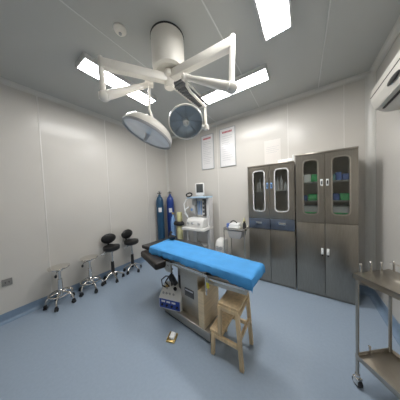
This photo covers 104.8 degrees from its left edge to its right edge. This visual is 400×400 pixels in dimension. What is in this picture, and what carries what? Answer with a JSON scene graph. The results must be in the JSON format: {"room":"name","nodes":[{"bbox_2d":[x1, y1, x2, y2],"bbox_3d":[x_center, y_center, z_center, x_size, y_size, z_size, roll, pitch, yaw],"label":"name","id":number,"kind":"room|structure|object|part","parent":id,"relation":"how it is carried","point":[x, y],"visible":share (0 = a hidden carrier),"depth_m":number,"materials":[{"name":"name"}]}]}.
{"room":"operating room","nodes":[
{"label":"operating room","id":0,"kind":"room"},
{"bbox_2d":[0,83,167,314],"bbox_3d":[-1.899,-0.029,2.418,0.100,2.800,3.950,-1,2,34],"label":"wall","id":1,"kind":"structure","parent":0,"point":[72,140],"depth_m":2.23,"materials":[{"name":"white paint"}]},
{"bbox_2d":[1,277,12,286],"bbox_3d":[-2.241,0.955,1.790,0.012,0.078,0.080,-1,2,34],"label":"wall socket","id":2,"kind":"object","parent":1,"relation":"attached to","point":[8,281],"visible":1,"depth_m":1.78,"materials":[{"name":"grey plastic"}]},
{"bbox_2d":[36,96,52,293],"bbox_3d":[-2.078,-0.036,2.061,0.003,2.645,0.014,-1,2,34],"label":"trim","id":3,"kind":"structure","parent":1,"relation":"attached to","point":[36,96],"depth_m":2.06,"materials":[{"name":"white metal"}]},
{"bbox_2d":[0,77,123,126],"bbox_3d":[-1.891,-1.402,2.326,0.049,0.049,3.750,-1,2,34],"label":"trim","id":4,"kind":"structure","parent":1,"relation":"attached to","point":[4,81],"depth_m":2.14,"materials":[{"name":"silver metal"}]},
{"bbox_2d":[0,257,144,325],"bbox_3d":[-1.783,1.316,2.423,0.051,0.104,3.750,-1,2,34],"label":"baseboard","id":5,"kind":"structure","parent":1,"relation":"attached to","point":[12,315],"depth_m":1.99,"materials":[{"name":"plastic"}]},
{"bbox_2d":[104,120,111,243],"bbox_3d":[-1.620,-0.079,2.740,0.003,2.645,0.014,-1,2,34],"label":"trim","id":6,"kind":"structure","parent":1,"relation":"attached to","point":[104,120],"depth_m":2.72,"materials":[{"name":"white metal"}]},
{"bbox_2d":[145,143,150,242],"bbox_3d":[-1.157,-0.122,3.427,0.003,2.645,0.014,-1,2,34],"label":"trim","id":7,"kind":"structure","parent":1,"relation":"attached to","point":[145,143],"depth_m":3.42,"materials":[{"name":"white metal"}]},
{"bbox_2d":[0,261,399,399],"bbox_3d":[-0.309,1.396,1.435,3.800,0.100,3.950,-1,2,34],"label":"floor","id":8,"kind":"structure","parent":0,"point":[110,343],"depth_m":1.38,"materials":[{"name":"plastic"}]},
{"bbox_2d":[43,263,75,311],"bbox_3d":[-1.843,1.130,2.031,0.332,0.510,0.323,-3,2,-24],"label":"stool","id":9,"kind":"object","parent":8,"relation":"on","point":[58,268],"visible":1,"depth_m":2.02,"materials":[{"name":"silver metal"}]},
{"bbox_3d":[-1.911,1.269,1.988,0.152,0.112,0.023,-4,3,-42],"label":"leg","id":10,"kind":"part","parent":9,"relation":"part of","materials":[{"name":"silver metal"}]},
{"bbox_3d":[-1.811,1.266,1.968,0.023,0.112,0.152,-3,2,-24],"label":"leg","id":11,"kind":"part","parent":9,"relation":"part of","materials":[{"name":"silver metal"}]},
{"bbox_3d":[-1.862,0.889,2.033,0.230,0.028,0.230,-3,2,-24],"label":"seat","id":12,"kind":"part","parent":9,"relation":"part of","materials":[{"name":"silver metal"}]},
{"bbox_2d":[78,254,104,296],"bbox_3d":[-1.659,1.112,2.314,0.332,0.510,0.323,-2,2,13],"label":"stool","id":13,"kind":"object","parent":8,"relation":"on","point":[88,258],"visible":1,"depth_m":2.31,"materials":[{"name":"silver metal"}]},
{"bbox_3d":[-1.669,0.871,2.319,0.230,0.028,0.230,-2,2,13],"label":"seat","id":14,"kind":"part","parent":13,"relation":"part of","materials":[{"name":"silver metal"}]},
{"bbox_2d":[101,233,124,283],"bbox_3d":[-1.478,0.963,2.593,0.342,0.773,0.340,0,3,41],"label":"chair","id":15,"kind":"object","parent":8,"relation":"on","point":[107,238],"visible":0.97,"depth_m":2.58,"materials":[{"name":"black leather"}]},
{"bbox_3d":[-1.577,0.663,2.658,0.072,0.170,0.236,0,3,41],"label":"backrest","id":16,"kind":"part","parent":15,"relation":"part of","materials":[{"name":"black leather"}]},
{"bbox_3d":[-1.487,0.803,2.590,0.256,0.085,0.256,0,3,41],"label":"seat","id":17,"kind":"part","parent":15,"relation":"part of","materials":[{"name":"black leather"}]},
{"bbox_2d":[121,229,141,274],"bbox_3d":[-1.276,0.945,2.892,0.342,0.773,0.340,-1,2,28],"label":"chair","id":18,"kind":"object","parent":8,"relation":"on","point":[127,233],"visible":1,"depth_m":2.88,"materials":[{"name":"black leather"}]},
{"bbox_3d":[-1.390,0.646,2.936,0.072,0.170,0.236,-1,2,28],"label":"backrest","id":19,"kind":"part","parent":18,"relation":"part of","materials":[{"name":"black leather"}]},
{"bbox_3d":[-1.286,0.784,2.888,0.256,0.085,0.256,-1,2,28],"label":"seat","id":20,"kind":"part","parent":18,"relation":"part of","materials":[{"name":"black leather"}]},
{"bbox_2d":[156,191,164,239],"bbox_3d":[-0.905,0.542,3.564,0.164,1.500,0.164,-1,2,34],"label":"gas cylinder","id":21,"kind":"object","parent":8,"relation":"on","point":[159,202],"visible":0.81,"depth_m":3.49,"materials":[{"name":"blue metal"}]},
{"bbox_2d":[167,191,173,236],"bbox_3d":[-0.697,0.528,3.713,0.172,1.500,0.172,-1,2,34],"label":"gas cylinder","id":22,"kind":"object","parent":8,"relation":"on","point":[170,202],"visible":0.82,"depth_m":3.63,"materials":[{"name":"blue metal"}]},
{"bbox_2d":[166,331,177,343],"bbox_3d":[-0.270,1.321,1.494,0.085,0.043,0.100,-2,2,14],"label":"switch","id":23,"kind":"object","parent":8,"relation":"on","point":[171,338],"visible":1,"depth_m":1.47,"materials":[{"name":"gold metal"}]},
{"bbox_2d":[171,212,175,235],"bbox_3d":[-0.590,0.778,3.463,0.110,1.010,0.110,-1,2,34],"label":"gas cylinder","id":24,"kind":"object","parent":8,"relation":"on","point":[173,227],"visible":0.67,"depth_m":3.41,"materials":[{"name":"blue metal"}]},
{"bbox_2d":[174,212,183,238],"bbox_3d":[-0.426,0.772,3.337,0.262,1.020,0.186,-2,2,18],"label":"canister","id":25,"kind":"object","parent":8,"relation":"on","point":[179,223],"visible":0.81,"depth_m":3.28,"materials":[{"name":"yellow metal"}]},
{"bbox_2d":[177,212,181,221],"bbox_3d":[-0.442,0.362,3.325,0.116,0.200,0.116,-1,2,34],"label":"canister","id":26,"kind":"object","parent":25,"relation":"on","point":[179,214],"depth_m":3.28,"materials":[{"name":"yellow plastic"}]},
{"bbox_2d":[141,237,248,342],"bbox_3d":[-0.076,0.956,1.771,1.498,0.738,0.657,-1,2,34],"label":"table","id":27,"kind":"object","parent":8,"relation":"on","point":[190,280],"visible":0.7,"depth_m":1.62,"materials":[{"name":"metal"}]},
{"bbox_2d":[159,265,181,311],"bbox_3d":[-0.333,0.986,1.788,0.294,0.485,0.163,-1,2,21],"label":"electrosurgical unit","id":28,"kind":"object","parent":27,"relation":"on","point":[170,297],"visible":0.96,"depth_m":1.76,"materials":[{"name":"white plastic"}]},
{"bbox_3d":[-0.342,1.171,1.726,0.259,0.101,0.005,-1,2,21],"label":"panel","id":29,"kind":"part","parent":28,"relation":"part of","materials":[{"name":"blue plastic"}]},
{"bbox_3d":[-0.048,0.608,1.806,1.485,0.048,0.505,-1,3,38],"label":"mattress","id":30,"kind":"part","parent":27,"relation":"part of","materials":[{"name":"blue fabric"}]},
{"bbox_3d":[-0.219,0.680,1.619,0.642,0.022,0.031,-1,3,39],"label":"rail","id":31,"kind":"part","parent":27,"relation":"part of","materials":[{"name":"silver metal"}]},
{"bbox_3d":[-0.126,0.681,1.783,0.730,0.090,0.325,-1,3,39],"label":"frame","id":32,"kind":"part","parent":27,"relation":"part of","materials":[{"name":"metal"}]},
{"bbox_3d":[-0.115,0.989,1.634,0.130,0.085,0.005,-1,3,39],"label":"name plate","id":33,"kind":"part","parent":27,"relation":"part of","materials":[{"name":"grey metal"}]},
{"bbox_3d":[0.056,0.760,1.387,0.038,0.195,0.025,-1,2,34],"label":"rail post","id":34,"kind":"part","parent":27,"relation":"part of","materials":[{"name":"silver metal"}]},
{"bbox_2d":[149,239,264,291],"bbox_3d":[-0.054,0.623,1.667,1.384,0.119,0.410,0,3,42],"label":"sheet","id":35,"kind":"object","parent":27,"relation":"on","point":[241,272],"visible":0.98,"depth_m":1.43,"materials":[{"name":"blue fabric"}]},
{"bbox_2d":[168,231,175,239],"bbox_3d":[-0.394,0.503,2.172,0.146,0.118,0.090,-1,2,34],"label":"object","id":36,"kind":"object","parent":35,"relation":"on","point":[171,237],"visible":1,"depth_m":2.14,"materials":[{"name":"black plastic"}]},
{"bbox_2d":[198,284,218,329],"bbox_3d":[0.091,1.042,1.570,0.071,0.355,0.260,-1,3,39],"label":"wooden slab","id":37,"kind":"object","parent":27,"relation":"on","point":[207,304],"visible":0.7,"depth_m":1.50,"materials":[{"name":"brown wood"}]},
{"bbox_3d":[0.210,0.689,1.278,0.355,0.061,0.028,0,3,41],"label":"rail","id":38,"kind":"part","parent":27,"relation":"part of","materials":[{"name":"silver metal"}]},
{"bbox_3d":[0.277,0.700,1.383,0.394,0.116,0.259,-1,3,38],"label":"leg frame","id":39,"kind":"part","parent":27,"relation":"part of","materials":[{"name":"metal"}]},
{"bbox_2d":[182,196,213,249],"bbox_3d":[-0.048,0.602,3.111,0.544,1.345,0.400,-1,2,34],"label":"machine","id":40,"kind":"object","parent":8,"relation":"on","point":[201,223],"visible":0.76,"depth_m":3.06,"materials":[{"name":"grey plastic"}]},
{"bbox_3d":[-0.030,0.863,3.151,0.345,0.580,0.300,-1,2,34],"label":"frame","id":41,"kind":"part","parent":40,"relation":"part of","materials":[{"name":"grey plastic"}]},
{"bbox_2d":[182,226,213,231],"bbox_3d":[-0.046,0.557,3.107,0.525,0.055,0.400,-1,2,34],"label":"shelf","id":42,"kind":"object","parent":40,"relation":"attached to","point":[189,228],"depth_m":2.95,"materials":[{"name":"white plastic"}]},
{"bbox_2d":[195,183,203,195],"bbox_3d":[-0.002,-0.204,3.081,0.170,0.262,0.094,-2,2,5],"label":"monitor","id":43,"kind":"object","parent":40,"relation":"on","point":[199,187],"visible":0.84,"depth_m":3.04,"materials":[{"name":"white plastic"}]},
{"bbox_2d":[187,196,212,198],"bbox_3d":[-0.008,-0.056,3.115,0.455,0.035,0.280,-1,2,34],"label":"shelf","id":44,"kind":"object","parent":40,"relation":"attached to","point":[197,197],"depth_m":3.03,"materials":[{"name":"plastic"}]},
{"bbox_3d":[0.025,0.158,3.191,0.160,0.360,0.060,-1,2,34],"label":"flow meter panel","id":45,"kind":"part","parent":40,"relation":"part of","materials":[{"name":"blue plastic"}]},
{"bbox_2d":[215,237,227,253],"bbox_3d":[0.399,0.989,2.810,0.155,0.560,0.240,-1,2,34],"label":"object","id":46,"kind":"object","parent":8,"relation":"on","point":[219,246],"visible":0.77,"depth_m":2.75,"materials":[{"name":"white plastic"}]},
{"bbox_2d":[210,290,253,373],"bbox_3d":[0.282,1.082,1.367,0.293,0.486,0.286,-1,2,34],"label":"step stool","id":47,"kind":"object","parent":8,"relation":"on","point":[231,305],"visible":0.91,"depth_m":1.29,"materials":[{"name":"brown wood"}]},
{"bbox_3d":[0.114,1.232,1.332,0.042,0.201,0.026,-1,2,34],"label":"leg","id":48,"kind":"part","parent":47,"relation":"part of","materials":[{"name":"brown wood"}]},
{"bbox_3d":[0.206,1.152,1.265,0.250,0.034,0.022,-1,2,34],"label":"rail","id":49,"kind":"part","parent":47,"relation":"part of","materials":[{"name":"brown wood"}]},
{"bbox_3d":[0.227,0.884,1.235,0.125,0.034,0.022,-1,2,34],"label":"rail","id":50,"kind":"part","parent":47,"relation":"part of","materials":[{"name":"brown wood"}]},
{"bbox_3d":[0.351,1.139,1.480,0.250,0.034,0.022,-1,2,34],"label":"rail","id":51,"kind":"part","parent":47,"relation":"part of","materials":[{"name":"brown wood"}]},
{"bbox_3d":[0.306,1.097,1.194,0.059,0.466,0.026,-1,2,34],"label":"leg","id":52,"kind":"part","parent":47,"relation":"part of","materials":[{"name":"brown wood"}]},
{"bbox_3d":[0.452,1.084,1.409,0.059,0.466,0.026,-1,2,34],"label":"leg","id":53,"kind":"part","parent":47,"relation":"part of","materials":[{"name":"brown wood"}]},
{"bbox_2d":[223,225,249,259],"bbox_3d":[0.655,0.860,2.678,0.370,0.807,0.349,-1,2,34],"label":"cart","id":54,"kind":"object","parent":8,"relation":"on","point":[235,233],"visible":0.44,"depth_m":2.56,"materials":[{"name":"silver metal"}]},
{"bbox_2d":[228,222,241,228],"bbox_3d":[0.610,0.441,2.657,0.180,0.084,0.200,-1,2,34],"label":"towel stack","id":55,"kind":"object","parent":54,"relation":"on","point":[237,225],"visible":0.94,"depth_m":2.60,"materials":[{"name":"white fabric"}]},
{"bbox_2d":[225,226,248,231],"bbox_3d":[0.640,0.490,2.664,0.350,0.017,0.300,-1,2,34],"label":"tray","id":56,"kind":"object","parent":54,"relation":"on","point":[229,229],"depth_m":2.55,"materials":[{"name":"silver metal"}]},
{"bbox_2d":[228,230,246,238],"bbox_3d":[0.649,0.571,2.663,0.258,0.125,0.280,-1,2,34],"label":"basin","id":57,"kind":"object","parent":54,"relation":"in","point":[237,234],"depth_m":2.54,"materials":[{"name":"grey plastic"}]},
{"bbox_3d":[0.715,0.844,2.455,0.020,0.750,0.020,-1,2,34],"label":"leg","id":58,"kind":"part","parent":54,"relation":"part of","materials":[{"name":"silver metal"}]},
{"bbox_2d":[247,161,296,289],"bbox_3d":[1.135,0.358,2.423,0.630,1.790,0.380,-1,2,34],"label":"tall cabinet","id":59,"kind":"object","parent":8,"relation":"on","point":[272,228],"visible":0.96,"depth_m":2.28,"materials":[{"name":"silver metal"}]},
{"bbox_3d":[0.895,-0.115,2.359,0.310,0.770,0.017,-1,2,34],"label":"glass door","id":60,"kind":"part","parent":59,"relation":"part of","materials":[{"name":"metal"}]},
{"bbox_3d":[0.993,0.350,2.493,0.310,0.160,0.300,-1,2,34],"label":"drawer","id":61,"kind":"part","parent":59,"relation":"part of","materials":[{"name":"blue metal"}]},
{"bbox_3d":[0.933,0.832,2.393,0.310,0.771,0.017,-1,2,34],"label":"door","id":62,"kind":"part","parent":59,"relation":"part of","materials":[{"name":"metal"}]},
{"bbox_2d":[276,177,278,189],"bbox_3d":[1.159,-0.245,2.305,0.042,0.200,0.042,-1,2,34],"label":"bottle","id":63,"kind":"object","parent":59,"relation":"on","point":[277,180],"visible":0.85,"depth_m":2.29,"materials":[{"name":"grey plastic"}]},
{"bbox_2d":[280,175,282,189],"bbox_3d":[1.211,-0.256,2.293,0.042,0.220,0.042,-1,2,34],"label":"bottle","id":64,"kind":"object","parent":59,"relation":"on","point":[281,179],"visible":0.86,"depth_m":2.28,"materials":[{"name":"grey plastic"}]},
{"bbox_3d":[1.156,-0.119,2.183,0.310,0.770,0.017,-1,2,34],"label":"glass door","id":65,"kind":"part","parent":59,"relation":"part of","materials":[{"name":"metal"}]},
{"bbox_3d":[1.253,0.346,2.317,0.310,0.160,0.300,-1,2,34],"label":"drawer","id":66,"kind":"part","parent":59,"relation":"part of","materials":[{"name":"blue metal"}]},
{"bbox_3d":[1.193,0.828,2.217,0.310,0.771,0.017,-1,2,34],"label":"door","id":67,"kind":"part","parent":59,"relation":"part of","materials":[{"name":"metal"}]},
{"bbox_2d":[278,158,291,162],"bbox_3d":[1.208,-0.556,2.192,0.175,0.044,0.060,-1,2,34],"label":"flat box","id":68,"kind":"object","parent":59,"relation":"on","point":[289,159],"visible":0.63,"depth_m":2.17,"materials":[{"name":"white cardboard"}]},
{"bbox_2d":[295,146,358,304],"bbox_3d":[1.658,0.316,2.068,0.606,1.858,0.380,-1,2,34],"label":"tall cabinet","id":69,"kind":"object","parent":8,"relation":"on","point":[327,241],"visible":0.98,"depth_m":1.93,"materials":[{"name":"silver metal"}]},
{"bbox_2d":[304,174,310,181],"bbox_3d":[1.450,-0.290,2.094,0.090,0.100,0.150,-1,2,34],"label":"pack","id":70,"kind":"object","parent":69,"relation":"on","point":[307,178],"visible":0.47,"depth_m":2.03},
{"bbox_3d":[1.423,-0.145,2.001,0.298,0.863,0.017,-1,2,34],"label":"glass door","id":71,"kind":"part","parent":69,"relation":"part of","materials":[{"name":"metal"}]},
{"bbox_2d":[304,205,317,213],"bbox_3d":[1.505,0.176,2.085,0.182,0.200,0.151,-1,2,34],"label":"pack","id":72,"kind":"object","parent":69,"relation":"in","point":[310,209],"visible":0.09,"depth_m":2.03},
{"bbox_3d":[1.458,0.752,2.034,0.298,0.916,0.017,-1,2,34],"label":"door","id":73,"kind":"part","parent":69,"relation":"part of","materials":[{"name":"metal"}]},
{"bbox_2d":[308,194,316,200],"bbox_3d":[1.522,-0.038,2.061,0.130,0.085,0.150,-1,2,34],"label":"pack","id":74,"kind":"object","parent":69,"relation":"on","point":[311,197],"visible":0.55,"depth_m":2.01},
{"bbox_2d":[311,174,316,181],"bbox_3d":[1.529,-0.288,2.041,0.090,0.095,0.150,-1,2,34],"label":"pack","id":75,"kind":"object","parent":69,"relation":"on","point":[313,176],"visible":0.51,"depth_m":1.99},
{"bbox_2d":[304,180,348,183],"bbox_3d":[1.645,-0.239,2.062,0.566,0.012,0.314,-1,2,34],"label":"shelf","id":76,"kind":"object","parent":69,"relation":"attached to","point":[335,181],"depth_m":2.04,"materials":[{"name":"silver metal"}]},
{"bbox_2d":[304,199,348,201],"bbox_3d":[1.655,0.006,2.071,0.566,0.012,0.314,-1,2,34],"label":"shelf","id":77,"kind":"object","parent":69,"relation":"attached to","point":[307,199],"depth_m":2.01,"materials":[{"name":"silver metal"}]},
{"bbox_2d":[333,193,339,199],"bbox_3d":[1.694,-0.041,1.945,0.085,0.085,0.150,-1,2,34],"label":"pack","id":78,"kind":"object","parent":69,"relation":"on","point":[336,196],"visible":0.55,"depth_m":1.88},
{"bbox_2d":[335,172,341,179],"bbox_3d":[1.715,-0.294,1.915,0.050,0.100,0.150,-1,2,34],"label":"pack","id":79,"kind":"object","parent":69,"relation":"on","point":[338,174],"visible":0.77,"depth_m":1.85},
{"bbox_2d":[333,205,348,214],"bbox_3d":[1.741,0.173,1.926,0.192,0.200,0.151,-1,2,34],"label":"pack","id":80,"kind":"object","parent":69,"relation":"in","point":[337,209],"visible":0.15,"depth_m":1.86},
{"bbox_3d":[1.674,-0.148,1.832,0.298,0.863,0.017,-1,2,34],"label":"glass door","id":81,"kind":"part","parent":69,"relation":"part of","materials":[{"name":"metal"}]},
{"bbox_3d":[1.709,0.748,1.865,0.298,0.916,0.017,-1,2,34],"label":"door","id":82,"kind":"part","parent":69,"relation":"part of","materials":[{"name":"metal"}]},
{"bbox_2d":[339,193,348,199],"bbox_3d":[1.773,-0.042,1.892,0.095,0.085,0.150,-1,2,34],"label":"pack","id":83,"kind":"object","parent":69,"relation":"on","point":[343,196],"visible":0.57,"depth_m":1.84},
{"bbox_2d":[341,173,348,179],"bbox_3d":[1.770,-0.282,1.879,0.070,0.075,0.150,-1,2,34],"label":"pack","id":84,"kind":"object","parent":69,"relation":"on","point":[345,176],"visible":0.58,"depth_m":1.82},
{"bbox_2d":[352,261,399,398],"bbox_3d":[1.237,0.867,0.914,0.298,0.874,0.391,-2,2,-6],"label":"trolley","id":85,"kind":"object","parent":8,"relation":"on","point":[384,363],"visible":1,"depth_m":1.04,"materials":[{"name":"silver metal"}]},
{"bbox_3d":[1.089,0.867,1.066,0.018,0.705,0.019,-2,2,-6],"label":"leg","id":86,"kind":"part","parent":85,"relation":"part of","materials":[{"name":"metal"}]},
{"bbox_2d":[353,269,399,300],"bbox_3d":[1.223,0.522,0.902,0.294,0.035,0.364,-2,2,-6],"label":"shelf","id":87,"kind":"object","parent":85,"relation":"attached to","point":[387,281],"depth_m":0.98,"materials":[{"name":"metal"}]},
{"bbox_2d":[355,348,399,398],"bbox_3d":[1.245,1.089,0.922,0.278,0.034,0.348,-2,2,-6],"label":"shelf","id":88,"kind":"object","parent":85,"relation":"attached to","point":[384,363],"depth_m":1.02,"materials":[{"name":"metal"}]},
{"bbox_3d":[1.349,0.855,1.093,0.018,0.705,0.019,-2,2,-6],"label":"leg","id":89,"kind":"part","parent":85,"relation":"part of","materials":[{"name":"metal"}]},
{"bbox_2d":[0,0,399,136],"bbox_3d":[-0.423,-1.500,1.330,3.800,0.100,3.950,-1,2,34],"label":"ceiling","id":90,"kind":"structure","parent":0,"point":[42,41],"depth_m":1.44,"materials":[{"name":"white paint"}]},
{"bbox_2d":[75,52,98,79],"bbox_3d":[-1.130,-1.406,1.603,0.275,0.050,0.236,-1,2,34],"label":"ceiling light","id":91,"kind":"object","parent":90,"relation":"attached to","point":[86,63],"depth_m":1.59,"materials":[{"name":"white plastic"}]},
{"bbox_2d":[104,71,133,87],"bbox_3d":[-0.990,-1.419,1.809,0.276,0.050,0.291,-1,2,34],"label":"ceiling light","id":92,"kind":"object","parent":90,"relation":"attached to","point":[113,80],"depth_m":1.82,"materials":[{"name":"white plastic"}]},
{"bbox_2d":[113,22,126,36],"bbox_3d":[-0.673,-1.416,1.296,0.100,0.044,0.100,-1,2,34],"label":"smoke detector","id":93,"kind":"object","parent":90,"relation":"attached to","point":[120,30],"visible":1,"depth_m":1.28,"materials":[{"name":"white plastic"}]},
{"bbox_2d":[59,0,215,121],"bbox_3d":[-0.717,-1.443,1.502,0.010,0.003,3.700,-1,2,34],"label":"trim","id":94,"kind":"structure","parent":90,"relation":"attached to","point":[59,0],"depth_m":1.32,"materials":[{"name":"white metal"}]},
{"bbox_2d":[127,89,156,105],"bbox_3d":[-0.778,-1.439,2.123,0.276,0.050,0.318,-1,2,34],"label":"ceiling light","id":95,"kind":"object","parent":90,"relation":"attached to","point":[141,96],"depth_m":2.14,"materials":[{"name":"white plastic"}]},
{"bbox_2d":[97,21,237,149],"bbox_3d":[-0.249,-0.984,1.377,1.079,0.947,0.518,-2,2,6],"label":"light","id":96,"kind":"object","parent":90,"relation":"hanging from","point":[185,120],"visible":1,"depth_m":1.29,"materials":[{"name":"white metal"}]},
{"bbox_3d":[-0.613,-0.941,1.320,0.449,0.303,0.082,-4,3,-35],"label":"spring arm","id":97,"kind":"part","parent":96,"relation":"part of","materials":[{"name":"white metal"}]},
{"bbox_3d":[-0.539,-0.979,1.312,0.560,0.331,0.062,-3,2,-21],"label":"arm","id":98,"kind":"part","parent":96,"relation":"part of","materials":[{"name":"white metal"}]},
{"bbox_3d":[-0.490,-0.614,1.447,0.419,0.191,0.406,-1,2,34],"label":"glass","id":99,"kind":"part","parent":96,"relation":"part of","materials":[{"name":"white glass"}]},
{"bbox_3d":[-0.486,-0.612,1.448,0.091,0.130,0.060,-3,2,-19],"label":"handle","id":100,"kind":"part","parent":96,"relation":"part of","materials":[{"name":"grey plastic"}]},
{"bbox_3d":[-0.130,-0.720,1.438,0.060,0.094,0.089,-2,2,-6],"label":"handle","id":101,"kind":"part","parent":96,"relation":"part of","materials":[{"name":"white plastic"}]},
{"bbox_3d":[-0.009,-0.990,1.264,0.615,0.398,0.079,-1,2,31],"label":"arm","id":102,"kind":"part","parent":96,"relation":"part of","materials":[{"name":"white metal"}]},
{"bbox_3d":[0.057,-0.916,1.204,0.469,0.298,0.089,-1,2,30],"label":"spring arm","id":103,"kind":"part","parent":96,"relation":"part of","materials":[{"name":"white metal"}]},
{"bbox_2d":[174,79,207,108],"bbox_3d":[-0.144,-1.478,2.140,0.215,0.022,0.780,-1,2,34],"label":"ceiling vent","id":104,"kind":"object","parent":90,"relation":"in","point":[180,87],"visible":0.44,"depth_m":2.12,"materials":[{"name":"metal"}]},
{"bbox_2d":[201,0,258,106],"bbox_3d":[-0.040,-1.453,1.045,0.010,0.003,3.700,-1,2,34],"label":"trim","id":105,"kind":"structure","parent":90,"relation":"attached to","point":[201,0],"depth_m":1.32,"materials":[{"name":"white metal"}]},
{"bbox_2d":[200,63,269,104],"bbox_3d":[0.427,-1.483,2.030,0.873,0.050,0.223,-1,2,34],"label":"ceiling light","id":106,"kind":"object","parent":90,"relation":"attached to","point":[260,74],"visible":0.94,"depth_m":1.93,"materials":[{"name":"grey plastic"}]},
{"bbox_2d":[254,0,291,41],"bbox_3d":[0.436,-1.446,0.984,0.218,0.050,0.878,-1,2,34],"label":"ceiling light","id":107,"kind":"object","parent":90,"relation":"attached to","point":[274,16],"visible":1,"depth_m":1.21,"materials":[{"name":"white plastic"}]},
{"bbox_2d":[318,0,330,87],"bbox_3d":[0.609,-1.462,0.607,0.010,0.003,3.700,-1,2,34],"label":"trim","id":108,"kind":"structure","parent":90,"relation":"attached to","point":[330,0],"depth_m":1.44,"materials":[{"name":"white metal"}]},
{"bbox_2d":[167,78,364,285],"bbox_3d":[0.709,-0.151,2.977,3.600,2.800,0.100,-1,2,34],"label":"wall","id":109,"kind":"structure","parent":0,"point":[315,122],"depth_m":2.66,"materials":[{"name":"white paint"}]},
{"bbox_2d":[165,150,168,196],"bbox_3d":[-0.807,-0.175,3.909,0.043,2.700,0.043,-1,2,34],"label":"trim","id":110,"kind":"structure","parent":109,"relation":"attached to","point":[166,152],"depth_m":3.90,"materials":[{"name":"silver metal"}]},
{"bbox_2d":[201,133,214,169],"bbox_3d":[0.157,-1.002,3.224,0.300,0.715,0.017,-1,2,34],"label":"framed notice","id":111,"kind":"object","parent":109,"relation":"attached to","point":[207,141],"visible":1,"depth_m":3.22,"materials":[{"name":"white paper"}]},
{"bbox_2d":[216,125,220,236],"bbox_3d":[0.380,-0.172,3.134,0.012,2.645,0.003,-1,2,34],"label":"trim","id":112,"kind":"structure","parent":109,"relation":"attached to","point":[216,125],"depth_m":3.12,"materials":[{"name":"white metal"}]},
{"bbox_2d":[219,125,235,166],"bbox_3d":[0.531,-1.020,2.970,0.325,0.740,0.017,-1,2,34],"label":"framed notice","id":113,"kind":"object","parent":109,"relation":"attached to","point":[227,138],"visible":1,"depth_m":2.96,"materials":[{"name":"white paper"}]},
{"bbox_2d":[171,71,370,139],"bbox_3d":[0.613,-1.520,2.865,3.600,0.049,0.049,-1,2,34],"label":"trim","id":114,"kind":"structure","parent":109,"relation":"attached to","point":[365,74],"depth_m":2.31,"materials":[{"name":"silver metal"}]},
{"bbox_2d":[264,138,280,163],"bbox_3d":[1.197,-0.748,2.546,0.245,0.485,0.005,-1,2,34],"label":"paper notice","id":115,"kind":"object","parent":109,"relation":"attached to","point":[272,148],"visible":0.93,"depth_m":2.54,"materials":[{"name":"grey paper"}]},
{"bbox_2d":[287,103,288,158],"bbox_3d":[1.408,-0.187,2.441,0.012,2.645,0.003,-1,2,34],"label":"trim","id":116,"kind":"structure","parent":109,"relation":"attached to","point":[287,103],"depth_m":2.41,"materials":[{"name":"white metal"}]},
{"bbox_2d":[343,85,344,147],"bbox_3d":[1.947,-0.195,2.077,0.012,2.645,0.003,-1,2,34],"label":"trim","id":117,"kind":"structure","parent":109,"relation":"attached to","point":[343,85],"depth_m":2.04,"materials":[{"name":"white metal"}]},
{"bbox_2d":[359,285,372,295],"bbox_3d":[0.719,1.198,2.962,3.600,0.104,0.051,-1,2,34],"label":"baseboard","id":118,"kind":"structure","parent":109,"relation":"attached to","point":[363,290],"depth_m":2.01,"materials":[{"name":"plastic"}]},
{"bbox_2d":[365,71,375,290],"bbox_3d":[2.118,-0.218,1.916,0.074,2.700,0.074,-1,2,34],"label":"trim","id":119,"kind":"structure","parent":109,"relation":"attached to","point":[370,81],"depth_m":1.93,"materials":[{"name":"silver metal"}]},
{"bbox_2d":[376,33,399,323],"bbox_3d":[1.167,-0.074,0.347,0.100,2.800,3.950,-1,2,34],"label":"wall","id":120,"kind":"structure","parent":0,"point":[387,123],"depth_m":1.60,"materials":[{"name":"white paint"}]},
{"bbox_2d":[369,289,399,345],"bbox_3d":[1.157,1.272,0.439,0.051,0.104,3.750,-1,2,34],"label":"baseboard","id":121,"kind":"structure","parent":120,"relation":"attached to","point":[375,298],"depth_m":1.65,"materials":[{"name":"plastic"}]},
{"bbox_2d":[369,15,399,71],"bbox_3d":[1.051,-1.446,0.340,0.049,0.049,3.750,-1,2,34],"label":"trim","id":122,"kind":"structure","parent":120,"relation":"attached to","point":[395,31],"depth_m":1.52,"materials":[{"name":"silver metal"}]},
{"bbox_2d":[370,50,399,111],"bbox_3d":[1.455,-0.929,1.048,0.186,0.284,0.920,-1,2,34],"label":"air conditioner","id":123,"kind":"object","parent":120,"relation":"attached to","point":[385,96],"visible":1,"depth_m":1.24,"materials":[{"name":"white plastic"}]}
]}

